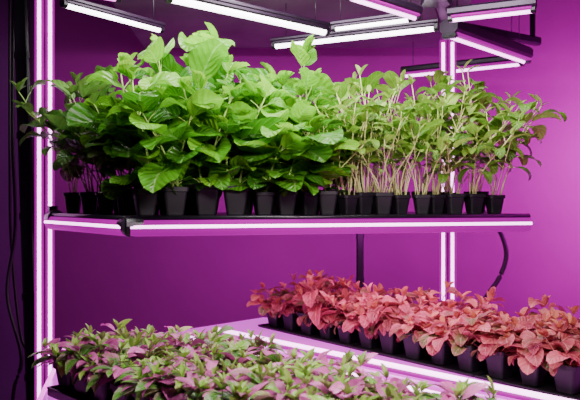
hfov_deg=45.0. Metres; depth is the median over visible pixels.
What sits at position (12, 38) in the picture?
power cable
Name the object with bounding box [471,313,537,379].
potted coleus
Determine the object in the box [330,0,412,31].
light
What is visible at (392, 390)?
variegated plant
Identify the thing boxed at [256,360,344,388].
variegated plant
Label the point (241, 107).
basil
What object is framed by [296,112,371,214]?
sprouts
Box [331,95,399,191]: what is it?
sprouts
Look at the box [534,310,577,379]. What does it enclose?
potted coleus
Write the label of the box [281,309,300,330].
pot
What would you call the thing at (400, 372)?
shelf
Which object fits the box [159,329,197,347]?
variegated plant
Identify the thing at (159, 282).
wall
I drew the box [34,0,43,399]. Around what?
diffuser
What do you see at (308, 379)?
variegated plant
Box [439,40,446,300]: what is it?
diffuser
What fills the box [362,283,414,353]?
potted coleus
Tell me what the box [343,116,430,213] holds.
sprouts
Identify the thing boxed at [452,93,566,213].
seedling
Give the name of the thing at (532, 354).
potted coleus
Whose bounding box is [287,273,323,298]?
potted coleus
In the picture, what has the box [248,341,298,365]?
variegated plant
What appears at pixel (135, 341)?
variegated plant
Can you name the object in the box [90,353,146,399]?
variegated plant
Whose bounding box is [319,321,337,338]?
pot
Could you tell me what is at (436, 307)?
potted coleus
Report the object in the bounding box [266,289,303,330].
potted coleus
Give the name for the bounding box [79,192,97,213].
pot
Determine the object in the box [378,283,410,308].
potted coleus
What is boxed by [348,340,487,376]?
seedling tray
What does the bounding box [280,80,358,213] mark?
basil
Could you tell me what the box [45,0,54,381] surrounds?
diffuser
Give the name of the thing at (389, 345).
pot
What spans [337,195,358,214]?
pot
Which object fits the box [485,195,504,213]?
pot
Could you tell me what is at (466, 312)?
potted coleus
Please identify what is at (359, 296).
potted coleus
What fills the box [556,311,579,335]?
potted coleus
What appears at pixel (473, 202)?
pot
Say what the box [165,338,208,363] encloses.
variegated plant
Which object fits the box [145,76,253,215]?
basil
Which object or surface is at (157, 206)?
pot
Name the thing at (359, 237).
support pole
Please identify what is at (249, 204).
pot
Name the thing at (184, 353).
variegated plant
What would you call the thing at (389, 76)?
sprouts
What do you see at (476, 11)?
diffuser
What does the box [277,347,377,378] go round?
variegated plant
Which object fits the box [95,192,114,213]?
pot
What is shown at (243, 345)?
variegated plant
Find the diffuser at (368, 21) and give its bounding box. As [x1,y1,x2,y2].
[334,16,404,26]
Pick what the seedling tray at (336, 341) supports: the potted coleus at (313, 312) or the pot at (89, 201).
the potted coleus at (313, 312)
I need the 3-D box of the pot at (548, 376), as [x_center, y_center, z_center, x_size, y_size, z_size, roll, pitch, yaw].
[0.762,0.477,2.025,0.075,0.078,0.075,0,0,44]
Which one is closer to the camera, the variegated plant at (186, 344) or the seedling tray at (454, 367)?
the variegated plant at (186, 344)
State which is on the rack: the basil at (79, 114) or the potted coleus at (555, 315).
the basil at (79, 114)
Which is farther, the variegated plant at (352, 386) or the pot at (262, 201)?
the pot at (262, 201)
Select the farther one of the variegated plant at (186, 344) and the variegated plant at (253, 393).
the variegated plant at (186, 344)
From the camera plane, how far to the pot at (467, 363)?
2.09 m
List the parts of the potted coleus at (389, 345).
stem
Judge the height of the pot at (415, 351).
0.084 m
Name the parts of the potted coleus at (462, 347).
stem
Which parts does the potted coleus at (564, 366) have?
stem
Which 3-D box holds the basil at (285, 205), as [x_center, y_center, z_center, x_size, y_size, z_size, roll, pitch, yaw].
[0.014,-0.117,2.015,0.314,0.324,0.402,0,0,-39]
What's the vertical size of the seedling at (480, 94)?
0.508 m
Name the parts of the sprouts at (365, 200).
stem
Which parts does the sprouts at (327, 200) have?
stem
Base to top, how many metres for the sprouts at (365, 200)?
0.397 m
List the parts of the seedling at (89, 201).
stem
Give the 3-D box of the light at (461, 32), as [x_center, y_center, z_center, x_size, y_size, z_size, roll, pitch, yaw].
[0.776,-0.847,2.716,0.070,0.547,0.636,0,0,42]
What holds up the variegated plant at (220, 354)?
on the seedling tray
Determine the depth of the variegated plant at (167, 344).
1.94 m
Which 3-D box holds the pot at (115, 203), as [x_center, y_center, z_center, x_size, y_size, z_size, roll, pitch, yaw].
[-0.570,0.009,2.350,0.064,0.070,0.064,0,0,-14]
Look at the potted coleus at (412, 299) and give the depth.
2.57 m
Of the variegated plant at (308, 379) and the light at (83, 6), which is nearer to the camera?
the variegated plant at (308, 379)
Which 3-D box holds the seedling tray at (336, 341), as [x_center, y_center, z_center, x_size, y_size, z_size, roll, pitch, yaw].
[0.161,0.515,2.765,0.326,0.008,0.534,0,0,-39]
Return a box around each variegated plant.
[29,338,92,395]
[54,331,123,399]
[67,319,141,340]
[73,340,138,399]
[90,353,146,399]
[103,333,174,364]
[106,326,163,343]
[112,352,190,399]
[121,337,145,348]
[123,324,188,353]
[125,347,202,368]
[133,352,223,399]
[141,325,191,336]
[145,337,206,357]
[158,360,257,399]
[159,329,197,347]
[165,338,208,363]
[165,351,203,370]
[170,325,234,350]
[179,342,257,377]
[183,361,281,390]
[183,373,273,399]
[187,330,251,372]
[204,339,270,374]
[223,367,322,399]
[228,329,284,359]
[229,363,313,397]
[240,364,314,378]
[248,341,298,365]
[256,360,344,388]
[267,348,339,377]
[273,374,344,399]
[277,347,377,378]
[278,376,379,399]
[293,362,369,399]
[306,393,409,399]
[327,363,417,399]
[344,371,388,391]
[366,375,438,399]
[388,386,398,399]
[398,381,482,399]
[431,375,499,399]
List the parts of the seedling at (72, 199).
stem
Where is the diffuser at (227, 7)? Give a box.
[194,0,328,29]
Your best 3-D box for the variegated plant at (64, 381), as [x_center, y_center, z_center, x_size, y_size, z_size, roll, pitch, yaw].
[-0.580,0.443,1.851,0.204,0.145,0.244,0,0,-2]
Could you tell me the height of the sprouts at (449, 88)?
0.458 m
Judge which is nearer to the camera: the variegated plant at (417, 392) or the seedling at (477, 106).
the variegated plant at (417, 392)
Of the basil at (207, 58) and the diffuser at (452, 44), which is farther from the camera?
the diffuser at (452, 44)
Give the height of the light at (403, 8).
0.162 m
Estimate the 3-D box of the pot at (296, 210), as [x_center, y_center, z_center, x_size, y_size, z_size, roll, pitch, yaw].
[0.002,0.002,2.325,0.081,0.085,0.081,0,0,-11]
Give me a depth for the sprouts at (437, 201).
2.18 m
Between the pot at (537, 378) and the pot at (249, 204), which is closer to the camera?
the pot at (537, 378)
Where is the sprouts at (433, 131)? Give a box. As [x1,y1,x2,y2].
[360,99,445,213]
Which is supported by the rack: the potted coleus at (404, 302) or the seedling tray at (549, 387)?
the seedling tray at (549, 387)
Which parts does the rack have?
post, post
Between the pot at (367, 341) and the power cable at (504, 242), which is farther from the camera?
the power cable at (504, 242)
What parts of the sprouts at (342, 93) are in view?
stem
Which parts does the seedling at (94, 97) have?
stem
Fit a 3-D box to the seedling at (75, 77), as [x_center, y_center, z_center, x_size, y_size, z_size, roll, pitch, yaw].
[-0.636,-0.202,2.394,0.294,0.492,0.330,0,0,22]
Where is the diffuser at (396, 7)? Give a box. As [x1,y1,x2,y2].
[365,0,419,16]
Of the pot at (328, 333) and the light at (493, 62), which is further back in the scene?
the light at (493, 62)
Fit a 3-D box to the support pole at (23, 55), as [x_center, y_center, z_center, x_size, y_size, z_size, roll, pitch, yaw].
[-0.917,0.200,2.500,0.135,2.002,0.090,0,0,0]
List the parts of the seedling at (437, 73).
stem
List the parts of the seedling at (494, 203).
stem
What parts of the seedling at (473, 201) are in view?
stem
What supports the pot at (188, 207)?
on the basil at (185, 46)
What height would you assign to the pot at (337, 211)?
0.073 m
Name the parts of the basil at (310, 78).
stem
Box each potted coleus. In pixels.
[246,282,293,326]
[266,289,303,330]
[277,282,295,304]
[284,280,327,334]
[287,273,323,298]
[297,270,354,338]
[299,269,354,308]
[318,287,338,308]
[320,281,361,343]
[321,288,360,314]
[333,279,365,298]
[340,281,391,302]
[342,291,402,348]
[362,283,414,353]
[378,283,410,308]
[382,309,437,359]
[394,290,436,311]
[402,300,438,314]
[405,281,461,309]
[412,309,473,365]
[414,295,456,322]
[420,291,505,316]
[430,302,485,358]
[430,309,495,371]
[453,307,510,365]
[463,286,510,321]
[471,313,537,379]
[485,314,543,327]
[489,308,552,372]
[489,316,555,386]
[515,294,579,329]
[522,319,579,394]
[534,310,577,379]
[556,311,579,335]
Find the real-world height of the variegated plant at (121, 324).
0.176 m
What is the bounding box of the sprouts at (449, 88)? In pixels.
[381,75,472,194]
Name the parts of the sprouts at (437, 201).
stem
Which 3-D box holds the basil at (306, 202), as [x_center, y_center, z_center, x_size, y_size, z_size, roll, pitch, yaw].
[0.044,-0.097,2.078,0.345,0.282,0.302,0,0,15]
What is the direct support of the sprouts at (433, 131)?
on the rack
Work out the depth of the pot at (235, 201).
2.00 m
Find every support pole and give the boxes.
[13,0,33,399]
[356,169,363,290]
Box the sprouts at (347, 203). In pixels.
[304,94,378,214]
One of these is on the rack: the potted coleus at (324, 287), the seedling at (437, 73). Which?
the seedling at (437, 73)
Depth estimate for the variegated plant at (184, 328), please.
2.12 m
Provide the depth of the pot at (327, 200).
2.08 m
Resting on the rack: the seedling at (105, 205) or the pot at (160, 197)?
the seedling at (105, 205)
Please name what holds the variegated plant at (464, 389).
on the seedling tray
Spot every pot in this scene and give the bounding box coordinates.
[63,192,80,212]
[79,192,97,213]
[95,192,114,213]
[114,198,118,212]
[117,196,124,214]
[122,189,135,214]
[131,188,159,215]
[155,204,158,213]
[157,191,165,214]
[160,187,188,215]
[184,192,192,213]
[187,184,220,215]
[215,190,221,214]
[222,186,249,214]
[244,188,255,214]
[250,192,275,214]
[267,308,285,326]
[272,190,276,213]
[273,191,298,214]
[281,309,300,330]
[294,190,299,213]
[296,192,318,214]
[297,312,318,334]
[317,191,338,214]
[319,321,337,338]
[335,191,352,213]
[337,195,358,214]
[338,322,358,343]
[350,192,373,214]
[358,326,379,348]
[373,192,393,213]
[377,327,403,353]
[391,195,410,213]
[403,329,427,359]
[411,191,436,194]
[412,195,431,213]
[428,195,446,213]
[431,341,453,365]
[439,192,458,213]
[443,194,465,213]
[457,340,482,371]
[464,191,488,212]
[464,194,485,213]
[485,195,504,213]
[486,346,515,379]
[513,361,519,372]
[516,357,546,386]
[545,371,553,379]
[554,359,579,394]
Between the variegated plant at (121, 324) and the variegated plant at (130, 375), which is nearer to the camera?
the variegated plant at (130, 375)
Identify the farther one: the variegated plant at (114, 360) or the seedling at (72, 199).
the seedling at (72, 199)
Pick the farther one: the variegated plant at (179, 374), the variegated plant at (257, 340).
the variegated plant at (257, 340)
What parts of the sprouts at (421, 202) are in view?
stem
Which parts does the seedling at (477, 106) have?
stem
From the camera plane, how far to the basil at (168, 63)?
2.18 m
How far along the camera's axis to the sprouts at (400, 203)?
2.15 m
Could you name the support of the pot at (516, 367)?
on the potted coleus at (527, 322)
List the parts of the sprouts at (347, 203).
stem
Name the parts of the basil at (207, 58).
stem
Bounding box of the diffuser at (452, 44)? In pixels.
[449,40,455,300]
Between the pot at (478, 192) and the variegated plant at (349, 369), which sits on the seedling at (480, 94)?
the pot at (478, 192)
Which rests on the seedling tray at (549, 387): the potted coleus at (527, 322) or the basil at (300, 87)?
the potted coleus at (527, 322)
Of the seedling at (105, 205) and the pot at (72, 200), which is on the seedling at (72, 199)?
the pot at (72, 200)
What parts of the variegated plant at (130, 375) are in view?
pot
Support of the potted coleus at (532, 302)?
on the seedling tray at (549, 387)
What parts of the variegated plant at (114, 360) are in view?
pot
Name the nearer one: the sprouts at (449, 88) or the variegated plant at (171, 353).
the variegated plant at (171, 353)
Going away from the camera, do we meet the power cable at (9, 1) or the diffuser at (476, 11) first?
the diffuser at (476, 11)
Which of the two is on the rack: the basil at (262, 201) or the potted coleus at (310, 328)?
the basil at (262, 201)
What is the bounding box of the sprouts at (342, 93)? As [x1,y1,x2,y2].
[328,76,411,213]
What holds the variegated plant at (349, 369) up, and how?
on the seedling tray
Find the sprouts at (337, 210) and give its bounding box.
[302,107,389,213]
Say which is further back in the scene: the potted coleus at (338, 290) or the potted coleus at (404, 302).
the potted coleus at (338, 290)
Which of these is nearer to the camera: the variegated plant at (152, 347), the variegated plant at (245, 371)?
the variegated plant at (245, 371)
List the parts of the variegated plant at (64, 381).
pot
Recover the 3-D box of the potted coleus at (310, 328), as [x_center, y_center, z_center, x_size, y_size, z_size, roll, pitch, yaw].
[0.076,0.410,2.693,0.156,0.211,0.188,0,0,36]
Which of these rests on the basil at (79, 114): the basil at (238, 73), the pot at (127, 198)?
the pot at (127, 198)
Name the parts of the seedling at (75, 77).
stem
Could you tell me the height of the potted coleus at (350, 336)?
0.217 m
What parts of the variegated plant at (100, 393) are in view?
pot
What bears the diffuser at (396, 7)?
attached to the light at (403, 8)
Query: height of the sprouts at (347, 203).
0.352 m
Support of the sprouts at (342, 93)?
on the rack
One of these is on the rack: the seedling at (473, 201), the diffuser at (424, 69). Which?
the seedling at (473, 201)
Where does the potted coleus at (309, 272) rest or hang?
on the seedling tray at (336, 341)
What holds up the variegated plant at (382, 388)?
on the seedling tray
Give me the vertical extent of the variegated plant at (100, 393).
0.167 m
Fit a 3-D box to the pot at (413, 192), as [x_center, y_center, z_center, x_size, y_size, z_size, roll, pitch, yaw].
[0.437,0.008,2.284,0.066,0.072,0.066,0,0,-14]
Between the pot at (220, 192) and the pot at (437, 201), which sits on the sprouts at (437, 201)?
the pot at (437, 201)
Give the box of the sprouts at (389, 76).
[340,64,415,212]
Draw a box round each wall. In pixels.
[0,0,33,399]
[55,0,579,350]
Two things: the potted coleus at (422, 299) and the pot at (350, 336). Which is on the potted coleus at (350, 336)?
the pot at (350, 336)
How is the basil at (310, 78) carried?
on the rack
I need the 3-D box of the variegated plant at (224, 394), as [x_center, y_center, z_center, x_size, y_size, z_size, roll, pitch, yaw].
[-0.117,0.429,1.404,0.223,0.174,0.197,0,0,17]
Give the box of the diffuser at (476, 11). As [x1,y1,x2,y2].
[451,6,531,17]
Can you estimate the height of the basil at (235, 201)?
0.376 m
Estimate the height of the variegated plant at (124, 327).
0.156 m
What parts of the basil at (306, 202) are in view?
stem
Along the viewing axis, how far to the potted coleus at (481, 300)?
2.33 m
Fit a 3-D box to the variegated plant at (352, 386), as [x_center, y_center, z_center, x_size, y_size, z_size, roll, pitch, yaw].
[0.086,0.429,1.309,0.218,0.174,0.191,0,0,-6]
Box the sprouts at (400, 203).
[362,91,446,213]
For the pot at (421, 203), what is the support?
on the sprouts at (421, 202)
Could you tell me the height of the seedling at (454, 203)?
0.333 m
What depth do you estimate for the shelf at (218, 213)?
2.10 m
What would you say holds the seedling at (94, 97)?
on the rack
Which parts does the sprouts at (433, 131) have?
stem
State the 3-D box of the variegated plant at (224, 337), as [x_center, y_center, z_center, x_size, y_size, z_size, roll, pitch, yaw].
[-0.179,0.422,1.740,0.180,0.187,0.193,0,0,-11]
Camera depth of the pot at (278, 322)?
2.84 m
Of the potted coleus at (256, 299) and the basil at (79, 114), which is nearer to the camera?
the basil at (79, 114)
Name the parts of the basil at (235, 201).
stem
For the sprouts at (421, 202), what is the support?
on the rack
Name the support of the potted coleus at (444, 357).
on the seedling tray at (454, 367)
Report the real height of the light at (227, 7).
0.168 m
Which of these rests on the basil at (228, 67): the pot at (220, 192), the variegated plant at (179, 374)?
the pot at (220, 192)
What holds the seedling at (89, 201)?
on the rack
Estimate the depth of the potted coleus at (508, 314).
2.24 m
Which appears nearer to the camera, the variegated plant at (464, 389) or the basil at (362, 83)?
the variegated plant at (464, 389)
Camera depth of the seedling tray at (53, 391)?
1.82 m
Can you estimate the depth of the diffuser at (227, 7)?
2.21 m
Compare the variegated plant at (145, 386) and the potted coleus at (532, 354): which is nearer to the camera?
the variegated plant at (145, 386)
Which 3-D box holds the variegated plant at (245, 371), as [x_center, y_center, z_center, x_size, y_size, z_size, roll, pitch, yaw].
[-0.033,0.424,1.460,0.202,0.182,0.189,0,0,-34]
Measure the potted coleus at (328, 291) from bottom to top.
0.189 m
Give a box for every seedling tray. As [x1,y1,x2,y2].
[47,385,80,399]
[258,323,359,347]
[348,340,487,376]
[474,371,579,399]
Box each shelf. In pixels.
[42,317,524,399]
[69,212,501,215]
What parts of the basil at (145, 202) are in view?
stem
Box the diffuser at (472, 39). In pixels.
[449,32,531,61]
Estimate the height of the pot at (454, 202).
0.065 m
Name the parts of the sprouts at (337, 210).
stem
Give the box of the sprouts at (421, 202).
[379,119,484,213]
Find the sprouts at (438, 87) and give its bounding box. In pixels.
[361,78,448,194]
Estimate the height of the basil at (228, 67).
0.455 m
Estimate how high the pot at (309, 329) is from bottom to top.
0.084 m
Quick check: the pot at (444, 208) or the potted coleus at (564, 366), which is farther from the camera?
the pot at (444, 208)
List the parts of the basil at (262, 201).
stem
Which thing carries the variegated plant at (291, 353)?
on the seedling tray
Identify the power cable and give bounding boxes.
[5,0,22,399]
[8,0,23,347]
[483,210,508,299]
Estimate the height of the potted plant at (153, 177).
0.394 m
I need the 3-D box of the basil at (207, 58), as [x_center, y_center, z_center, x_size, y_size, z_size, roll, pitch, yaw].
[-0.353,-0.248,2.089,0.393,0.584,0.364,0,0,-11]
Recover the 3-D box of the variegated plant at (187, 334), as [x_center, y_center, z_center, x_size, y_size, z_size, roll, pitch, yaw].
[-0.243,0.428,1.934,0.186,0.175,0.157,0,0,-25]
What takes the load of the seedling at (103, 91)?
on the rack
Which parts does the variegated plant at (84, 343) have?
pot, stem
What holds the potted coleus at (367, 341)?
on the seedling tray at (454, 367)
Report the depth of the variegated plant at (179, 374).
1.44 m
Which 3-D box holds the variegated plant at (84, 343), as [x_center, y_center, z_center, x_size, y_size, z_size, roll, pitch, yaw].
[-0.507,0.421,1.778,0.187,0.188,0.200,0,0,-14]
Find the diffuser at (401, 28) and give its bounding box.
[273,23,433,43]
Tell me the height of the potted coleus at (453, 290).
0.226 m
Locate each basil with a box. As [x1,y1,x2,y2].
[66,59,167,214]
[79,53,188,213]
[83,67,201,215]
[105,22,234,214]
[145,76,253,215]
[149,30,249,213]
[174,87,291,214]
[181,61,257,214]
[203,53,294,191]
[208,100,331,214]
[211,73,291,214]
[221,67,340,213]
[240,34,334,213]
[240,105,350,214]
[244,122,365,214]
[277,77,383,191]
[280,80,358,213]
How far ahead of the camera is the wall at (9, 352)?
3.21 m
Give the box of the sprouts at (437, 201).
[419,95,487,213]
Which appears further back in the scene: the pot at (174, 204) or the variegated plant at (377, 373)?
the pot at (174, 204)
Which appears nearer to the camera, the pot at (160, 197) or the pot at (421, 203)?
the pot at (160, 197)
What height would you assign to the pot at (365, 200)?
0.068 m
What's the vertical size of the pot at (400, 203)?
0.060 m
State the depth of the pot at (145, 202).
1.96 m
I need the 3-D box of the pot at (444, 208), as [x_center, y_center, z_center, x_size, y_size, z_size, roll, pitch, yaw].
[0.517,0.010,2.295,0.063,0.069,0.063,0,0,-17]
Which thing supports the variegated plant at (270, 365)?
on the seedling tray
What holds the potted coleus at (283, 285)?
on the seedling tray at (336, 341)
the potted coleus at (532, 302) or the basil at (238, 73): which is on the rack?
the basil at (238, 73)
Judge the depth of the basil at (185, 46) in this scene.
2.16 m
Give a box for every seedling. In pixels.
[9,77,108,212]
[12,83,115,213]
[40,74,150,213]
[50,65,122,212]
[62,75,147,212]
[87,91,140,214]
[390,75,512,213]
[397,70,496,191]
[406,110,520,213]
[433,94,539,213]
[439,59,540,212]
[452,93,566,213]
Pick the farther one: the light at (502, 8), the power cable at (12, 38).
the power cable at (12, 38)
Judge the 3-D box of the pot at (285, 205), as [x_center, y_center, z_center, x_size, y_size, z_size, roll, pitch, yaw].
[-0.013,0.009,2.067,0.067,0.070,0.067,0,0,-14]
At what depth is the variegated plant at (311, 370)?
1.57 m
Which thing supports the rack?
on the floor
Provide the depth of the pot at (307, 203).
2.08 m
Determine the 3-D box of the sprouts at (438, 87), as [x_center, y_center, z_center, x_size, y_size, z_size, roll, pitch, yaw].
[0.380,-0.187,2.404,0.305,0.463,0.352,0,0,-11]
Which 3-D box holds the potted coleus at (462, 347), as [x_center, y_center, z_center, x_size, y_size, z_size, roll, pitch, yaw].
[0.514,0.422,2.109,0.202,0.187,0.181,0,0,25]
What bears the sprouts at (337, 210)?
on the rack
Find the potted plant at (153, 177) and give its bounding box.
[104,68,227,215]
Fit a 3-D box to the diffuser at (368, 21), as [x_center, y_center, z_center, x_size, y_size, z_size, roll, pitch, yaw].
[0.269,-0.589,2.312,0.263,0.011,0.023,0,0,28]
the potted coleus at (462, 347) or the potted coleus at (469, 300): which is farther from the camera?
the potted coleus at (469, 300)
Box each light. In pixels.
[60,0,164,32]
[165,0,330,35]
[270,18,439,48]
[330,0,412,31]
[345,0,422,21]
[400,16,524,77]
[440,0,532,64]
[447,0,536,22]
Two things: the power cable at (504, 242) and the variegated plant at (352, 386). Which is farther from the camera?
the power cable at (504, 242)
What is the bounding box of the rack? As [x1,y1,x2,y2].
[34,0,573,399]
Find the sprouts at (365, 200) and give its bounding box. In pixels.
[317,85,395,214]
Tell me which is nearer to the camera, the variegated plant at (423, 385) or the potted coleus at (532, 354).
the variegated plant at (423, 385)
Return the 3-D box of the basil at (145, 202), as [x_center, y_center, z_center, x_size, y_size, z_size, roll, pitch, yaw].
[-0.404,-0.158,1.951,0.342,0.404,0.325,0,0,-33]
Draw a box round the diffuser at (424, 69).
[405,61,516,74]
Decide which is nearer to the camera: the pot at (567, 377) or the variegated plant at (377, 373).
the variegated plant at (377, 373)
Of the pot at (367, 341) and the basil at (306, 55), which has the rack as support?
the basil at (306, 55)
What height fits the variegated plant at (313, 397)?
0.156 m
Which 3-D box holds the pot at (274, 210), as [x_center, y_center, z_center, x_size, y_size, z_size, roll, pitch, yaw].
[-0.034,0.005,2.186,0.074,0.078,0.074,0,0,1]
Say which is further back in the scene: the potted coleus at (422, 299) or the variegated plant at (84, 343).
the potted coleus at (422, 299)
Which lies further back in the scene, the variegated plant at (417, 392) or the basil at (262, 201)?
the basil at (262, 201)
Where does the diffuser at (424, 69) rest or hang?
attached to the light at (493, 62)
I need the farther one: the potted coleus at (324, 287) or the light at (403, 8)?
the potted coleus at (324, 287)
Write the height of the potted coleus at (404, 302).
0.174 m
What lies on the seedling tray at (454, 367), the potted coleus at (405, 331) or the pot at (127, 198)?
the potted coleus at (405, 331)

